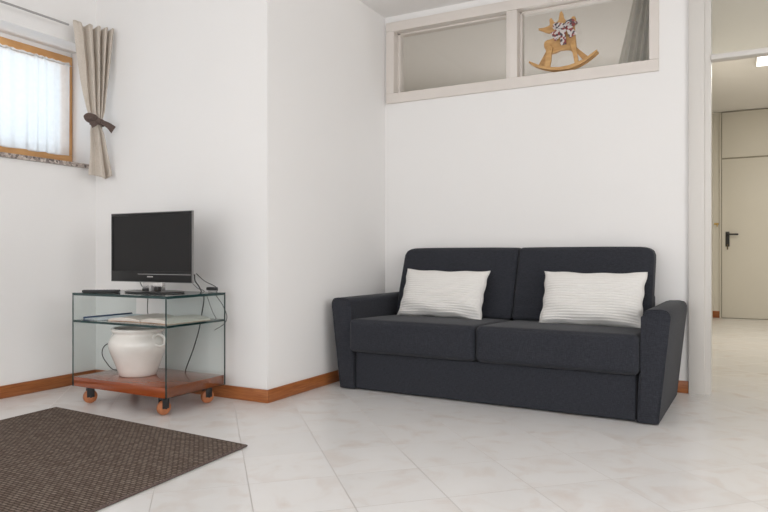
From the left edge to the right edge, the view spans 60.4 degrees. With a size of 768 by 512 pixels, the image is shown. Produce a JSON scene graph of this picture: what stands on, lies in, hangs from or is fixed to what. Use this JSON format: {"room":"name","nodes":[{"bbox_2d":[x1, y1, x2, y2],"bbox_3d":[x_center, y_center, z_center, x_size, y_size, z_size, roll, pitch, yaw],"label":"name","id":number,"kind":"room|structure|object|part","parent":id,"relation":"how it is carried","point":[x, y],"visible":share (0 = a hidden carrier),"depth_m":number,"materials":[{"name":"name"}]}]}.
{"room":"living room","nodes":[
{"label":"living room","id":0,"kind":"room"},
{"bbox_2d":[0,0,95,385],"bbox_3d":[-3.380,-0.482,2.139,0.420,2.625,5.376,0,0,28],"label":"wall","id":1,"kind":"structure","parent":0,"point":[48,211],"depth_m":4.11,"materials":[{"name":"paint"}]},
{"bbox_2d":[0,0,68,25],"bbox_3d":[-2.409,-1.448,3.391,0.110,0.021,1.700,0,0,28],"label":"rail","id":2,"kind":"object","parent":1,"relation":"attached to","point":[1,1],"visible":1,"depth_m":3.92,"materials":[{"name":"white metal"}]},
{"bbox_2d":[73,20,114,178],"bbox_3d":[-1.852,-0.987,4.209,0.123,0.978,0.257,0,0,45],"label":"drape","id":3,"kind":"object","parent":2,"relation":"hanging from","point":[93,46],"visible":1,"depth_m":4.23,"materials":[{"name":"beige fabric"}]},
{"bbox_2d":[0,32,88,168],"bbox_3d":[-2.337,-0.976,3.904,0.292,0.799,1.233,0,0,28],"label":"window","id":4,"kind":"structure","parent":1,"relation":"in","point":[5,39],"depth_m":4.24,"materials":[{"name":"brown wood"}]},
{"bbox_2d":[0,43,70,155],"bbox_3d":[-2.380,-0.981,3.937,0.024,0.628,1.150,0,0,28],"label":"sheer curtain","id":5,"kind":"object","parent":4,"relation":"hanging from","point":[34,88],"visible":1,"depth_m":4.21,"materials":[{"name":"fabric"}]},
{"bbox_3d":[-2.337,-0.590,3.904,0.292,0.027,1.233,0,0,28],"label":"sill","id":6,"kind":"part","parent":4,"relation":"part of","materials":[{"name":"stone"}]},
{"bbox_2d":[0,369,96,398],"bbox_3d":[-3.189,0.793,2.037,0.013,0.074,5.376,0,0,28],"label":"baseboard","id":7,"kind":"structure","parent":1,"relation":"attached to","point":[11,390],"depth_m":4.03,"materials":[{"name":"brown wood"}]},
{"bbox_2d":[96,0,384,389],"bbox_3d":[-1.115,-0.482,4.845,1.856,2.625,1.534,0,0,28],"label":"wall","id":8,"kind":"structure","parent":0,"point":[264,120],"depth_m":4.04,"materials":[{"name":"paint"}]},
{"bbox_2d":[96,369,268,402],"bbox_3d":[-1.284,0.793,4.058,1.436,0.074,0.013,0,0,28],"label":"baseboard","id":9,"kind":"structure","parent":8,"relation":"attached to","point":[225,391],"depth_m":3.81,"materials":[{"name":"brown wood"}]},
{"bbox_2d":[269,370,338,402],"bbox_3d":[-0.323,0.793,4.345,0.013,0.074,1.401,0,0,28],"label":"baseboard","id":10,"kind":"structure","parent":8,"relation":"attached to","point":[294,388],"depth_m":4.01,"materials":[{"name":"brown wood"}]},
{"bbox_2d":[0,318,767,511],"bbox_3d":[1.355,0.890,3.585,7.400,0.120,12.800,0,0,28],"label":"floor","id":11,"kind":"structure","parent":0,"point":[332,447],"depth_m":2.85,"materials":[{"name":"tile"}]},
{"bbox_2d":[0,407,247,511],"bbox_3d":[-1.676,0.824,2.184,1.521,0.010,2.378,0,0,28],"label":"rug","id":12,"kind":"object","parent":11,"relation":"on","point":[55,459],"visible":1,"depth_m":2.68,"materials":[{"name":"brown fabric"}]},
{"bbox_2d":[72,289,224,414],"bbox_3d":[-1.325,0.518,3.727,0.731,0.623,0.437,0,0,28],"label":"stand","id":13,"kind":"object","parent":11,"relation":"on","point":[167,383],"visible":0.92,"depth_m":3.61,"materials":[{"name":"red wood"}]},
{"bbox_3d":[-1.643,0.475,3.897,0.011,0.508,0.437,0,0,28],"label":"panel","id":14,"kind":"part","parent":13,"relation":"part of","materials":[{"name":"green glass"}]},
{"bbox_2d":[82,289,120,292],"bbox_3d":[-1.605,0.198,3.748,0.200,0.015,0.044,0,0,-8],"label":"remote control","id":15,"kind":"object","parent":13,"relation":"on","point":[94,290],"visible":1,"depth_m":3.73,"materials":[{"name":"black plastic"}]},
{"bbox_2d":[83,312,143,319],"bbox_3d":[-1.558,0.351,3.862,0.167,0.012,0.339,0,0,28],"label":"booklet","id":16,"kind":"object","parent":13,"relation":"on","point":[109,316],"visible":0.88,"depth_m":3.85,"materials":[{"name":"paper"}]},
{"bbox_2d":[102,282,147,370],"bbox_3d":[-1.496,0.402,3.916,0.142,0.549,0.302,0,0,41],"label":"power cable","id":17,"kind":"object","parent":13,"relation":"on","point":[140,282],"visible":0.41,"depth_m":3.85,"materials":[{"name":"black plastic"}]},
{"bbox_2d":[108,326,167,377],"bbox_3d":[-1.403,0.541,3.765,0.320,0.269,0.320,0,0,-38],"label":"jar","id":18,"kind":"object","parent":13,"relation":"on","point":[135,352],"visible":0.94,"depth_m":3.65,"materials":[{"name":"white ceramic"}]},
{"bbox_3d":[-1.260,0.471,3.696,0.082,0.083,0.032,0,0,-33],"label":"handle","id":19,"kind":"part","parent":18,"relation":"part of","materials":[{"name":"white ceramic"}]},
{"bbox_2d":[108,313,173,321],"bbox_3d":[-1.367,0.347,3.740,0.226,0.022,0.296,0,0,22],"label":"magazine","id":20,"kind":"object","parent":13,"relation":"on","point":[137,318],"visible":0.87,"depth_m":3.64,"materials":[{"name":"beige paper"}]},
{"bbox_3d":[-1.325,0.213,3.727,0.731,0.014,0.437,0,0,28],"label":"panel","id":21,"kind":"part","parent":13,"relation":"part of","materials":[{"name":"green glass"}]},
{"bbox_2d":[74,318,223,328],"bbox_3d":[-1.325,0.364,3.727,0.708,0.012,0.437,0,0,28],"label":"shelf","id":22,"kind":"object","parent":13,"relation":"attached to","point":[137,324],"depth_m":3.55,"materials":[{"name":"clear glass"}]},
{"bbox_3d":[-1.325,0.703,3.727,0.707,0.053,0.437,0,0,28],"label":"board","id":23,"kind":"part","parent":13,"relation":"part of","materials":[{"name":"red wood"}]},
{"bbox_2d":[111,210,193,293],"bbox_3d":[-1.309,-0.021,3.743,0.639,0.453,0.248,0,0,28],"label":"television","id":24,"kind":"object","parent":13,"relation":"on","point":[155,249],"visible":0.95,"depth_m":3.71,"materials":[{"name":"black plastic"}]},
{"bbox_2d":[142,285,153,290],"bbox_3d":[-1.307,0.179,3.651,0.066,0.032,0.024,0,0,25],"label":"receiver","id":25,"kind":"object","parent":24,"relation":"on","point":[151,288],"visible":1,"depth_m":3.64,"materials":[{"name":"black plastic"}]},
{"bbox_2d":[154,286,160,291],"bbox_3d":[-1.242,0.181,3.622,0.032,0.028,0.026,0,0,34],"label":"receiver","id":26,"kind":"object","parent":24,"relation":"on","point":[157,288],"visible":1,"depth_m":3.61,"materials":[{"name":"black plastic"}]},
{"bbox_2d":[185,274,204,370],"bbox_3d":[-1.091,0.437,3.838,0.092,0.669,0.321,0,0,-28],"label":"cable","id":27,"kind":"object","parent":24,"relation":"hanging from","point":[194,274],"visible":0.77,"depth_m":3.87,"materials":[{"name":"black plastic"}]},
{"bbox_2d":[140,315,209,324],"bbox_3d":[-1.141,0.345,3.619,0.226,0.026,0.296,0,0,32],"label":"magazine","id":28,"kind":"object","parent":13,"relation":"on","point":[184,318],"visible":0.96,"depth_m":3.54,"materials":[{"name":"beige paper"}]},
{"bbox_3d":[-1.008,0.475,3.557,0.011,0.508,0.437,0,0,28],"label":"panel","id":29,"kind":"part","parent":13,"relation":"part of","materials":[{"name":"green glass"}]},
{"bbox_2d":[196,273,226,329],"bbox_3d":[-0.978,0.264,3.734,0.109,0.336,0.177,0,0,28],"label":"cable","id":30,"kind":"object","parent":13,"relation":"hanging from","point":[196,273],"visible":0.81,"depth_m":3.77,"materials":[{"name":"black plastic"}]},
{"bbox_2d":[206,287,217,291],"bbox_3d":[-0.975,0.191,3.743,0.056,0.030,0.036,0,0,22],"label":"power adapter","id":31,"kind":"object","parent":13,"relation":"on","point":[210,289],"visible":1,"depth_m":3.73,"materials":[{"name":"black plastic"}]},
{"bbox_2d":[332,247,686,424],"bbox_3d":[0.730,0.386,4.034,1.977,0.888,0.890,0,0,30],"label":"sofa","id":32,"kind":"object","parent":11,"relation":"on","point":[507,357],"visible":0.84,"depth_m":3.76,"materials":[{"name":"grey fabric"}]},
{"bbox_3d":[-0.053,0.543,4.489,0.166,0.562,0.829,0,0,30],"label":"arm","id":33,"kind":"part","parent":32,"relation":"part of","materials":[{"name":"grey fabric"}]},
{"bbox_2d":[350,315,511,360],"bbox_3d":[0.309,0.490,4.171,0.832,0.205,0.710,0,0,30],"label":"seat cushion","id":34,"kind":"object","parent":32,"relation":"on","point":[418,338],"depth_m":3.88,"materials":[{"name":"grey fabric"}]},
{"bbox_2d":[397,269,489,319],"bbox_3d":[0.380,0.246,4.326,0.615,0.319,0.212,0,0,30],"label":"throw pillow","id":35,"kind":"object","parent":32,"relation":"on","point":[458,294],"visible":0.99,"depth_m":4.26,"materials":[{"name":"white fabric"}]},
{"bbox_2d":[396,247,520,318],"bbox_3d":[0.505,0.173,4.515,0.840,0.463,0.278,0,0,30],"label":"cushion","id":36,"kind":"object","parent":32,"relation":"on","point":[503,263],"depth_m":4.38,"materials":[{"name":"grey fabric"}]},
{"bbox_2d":[476,320,640,374],"bbox_3d":[1.046,0.490,3.749,0.860,0.205,0.710,0,0,30],"label":"seat cushion","id":37,"kind":"object","parent":32,"relation":"on","point":[533,345],"depth_m":3.45,"materials":[{"name":"grey fabric"}]},
{"bbox_2d":[512,247,655,320],"bbox_3d":[1.232,0.173,4.098,0.830,0.463,0.278,0,0,30],"label":"cushion","id":38,"kind":"object","parent":32,"relation":"on","point":[530,264],"depth_m":4.12,"materials":[{"name":"grey fabric"}]},
{"bbox_2d":[539,271,647,327],"bbox_3d":[1.209,0.252,3.851,0.602,0.320,0.211,0,0,30],"label":"throw pillow","id":39,"kind":"object","parent":32,"relation":"on","point":[604,299],"visible":0.95,"depth_m":3.79,"materials":[{"name":"white fabric"}]},
{"bbox_3d":[1.523,0.543,3.586,0.156,0.562,0.829,0,0,30],"label":"arm","id":40,"kind":"part","parent":32,"relation":"part of","materials":[{"name":"grey fabric"}]},
{"bbox_2d":[359,0,474,17],"bbox_3d":[-0.015,-1.945,1.029,7.400,0.300,7.000,0,0,28],"label":"ceiling","id":41,"kind":"structure","parent":0,"point":[386,8],"depth_m":4.73,"materials":[{"name":"paint"}]},
{"bbox_2d":[385,0,688,380],"bbox_3d":[2.216,-0.550,3.861,4.944,2.760,0.120,0,0,28],"label":"wall","id":42,"kind":"structure","parent":0,"point":[601,162],"depth_m":4.39,"materials":[{"name":"paint"}]},
{"bbox_2d":[386,0,658,103],"bbox_3d":[0.885,-1.442,4.566,1.900,0.605,0.145,0,0,28],"label":"window","id":43,"kind":"structure","parent":42,"relation":"in","point":[513,12],"depth_m":4.54,"materials":[{"name":"beige paint"}]},
{"bbox_2d":[529,11,598,71],"bbox_3d":[1.181,-1.421,4.356,0.448,0.398,0.082,0,0,28],"label":"rocking horse","id":44,"kind":"object","parent":43,"relation":"on","point":[563,33],"visible":1,"depth_m":4.34,"materials":[{"name":"brown wood"}]},
{"bbox_3d":[1.085,-1.331,4.441,0.105,0.149,0.017,0,0,28],"label":"leg","id":45,"kind":"part","parent":44,"relation":"part of","materials":[{"name":"brown wood"}]},
{"bbox_3d":[1.091,-1.323,4.389,0.068,0.165,0.017,0,0,28],"label":"leg","id":46,"kind":"part","parent":44,"relation":"part of","materials":[{"name":"brown wood"}]},
{"bbox_3d":[1.242,-1.325,4.308,0.058,0.170,0.017,0,0,28],"label":"leg","id":47,"kind":"part","parent":44,"relation":"part of","materials":[{"name":"brown wood"}]},
{"bbox_3d":[1.293,-1.333,4.329,0.128,0.135,0.017,0,0,28],"label":"leg","id":48,"kind":"part","parent":44,"relation":"part of","materials":[{"name":"brown wood"}]},
{"bbox_2d":[677,380,688,392],"bbox_3d":[0.929,0.793,4.476,2.069,0.074,0.013,0,0,28],"label":"baseboard","id":49,"kind":"structure","parent":42,"relation":"attached to","point":[683,386],"depth_m":4.00,"materials":[{"name":"brown wood"}]},
{"bbox_2d":[689,0,767,394],"bbox_3d":[2.349,-0.482,3.788,1.084,2.625,0.164,0,0,28],"label":"door frame","id":50,"kind":"structure","parent":42,"relation":"in","point":[701,58],"depth_m":3.94,"materials":[{"name":"white paint"}]},
{"bbox_3d":[1.876,-0.482,3.963,0.086,2.625,0.026,0,0,28],"label":"casing","id":51,"kind":"part","parent":50,"relation":"part of","materials":[{"name":"white wood"}]},
{"bbox_2d":[404,0,767,112],"bbox_3d":[3.165,-2.005,6.643,7.100,0.150,5.700,0,0,28],"label":"ceiling","id":52,"kind":"structure","parent":0,"point":[474,53],"depth_m":6.14,"materials":[{"name":"paint"}]},
{"bbox_2d":[619,0,648,63],"bbox_3d":[1.031,-1.081,4.662,1.770,1.623,0.076,0,0,28],"label":"drape","id":53,"kind":"object","parent":52,"relation":"hanging from","point":[635,47],"visible":0.2,"depth_m":4.33,"materials":[{"name":"beige fabric"}]},
{"bbox_2d":[755,56,767,66],"bbox_3d":[4.039,-1.912,6.242,0.920,0.036,0.380,0,0,28],"label":"recessed light","id":54,"kind":"object","parent":52,"relation":"in","point":[759,61],"visible":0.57,"depth_m":6.43,"materials":[{"name":"white"}]},
{"bbox_2d":[712,112,712,317],"bbox_3d":[3.108,-0.550,6.537,0.100,2.760,5.440,0,0,28],"label":"wall","id":55,"kind":"structure","parent":0,"point":[712,112],"depth_m":8.85,"materials":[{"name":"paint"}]},
{"bbox_2d":[713,108,762,310],"bbox_3d":[5.839,-0.550,8.244,3.500,2.760,0.150,0,0,28],"label":"wall","id":56,"kind":"structure","parent":0,"point":[716,116],"depth_m":8.89,"materials":[{"name":"paint"}]},
{"bbox_2d":[713,311,719,317],"bbox_3d":[4.472,0.785,8.885,0.085,0.090,0.013,0,0,28],"label":"baseboard","id":57,"kind":"structure","parent":56,"relation":"attached to","point":[716,314],"depth_m":8.88,"materials":[{"name":"brown wood"}]},
{"bbox_2d":[720,108,767,319],"bbox_3d":[4.892,-0.548,8.609,0.919,2.757,0.101,0,0,28],"label":"door","id":58,"kind":"structure","parent":56,"relation":"in","point":[743,133],"depth_m":8.70,"materials":[{"name":"beige paint"}]},
{"bbox_3d":[4.513,-0.547,8.855,0.018,2.755,0.025,0,0,28],"label":"frame post","id":59,"kind":"part","parent":58,"relation":"part of","materials":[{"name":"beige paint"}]},
{"bbox_3d":[4.577,-0.225,8.794,0.048,0.200,0.013,0,0,28],"label":"handle","id":60,"kind":"part","parent":58,"relation":"part of","materials":[{"name":"black plastic"}]},
{"bbox_3d":[4.913,-1.611,8.632,0.878,0.602,0.022,0,0,28],"label":"panel","id":61,"kind":"part","parent":58,"relation":"part of","materials":[{"name":"beige paint"}]}
]}

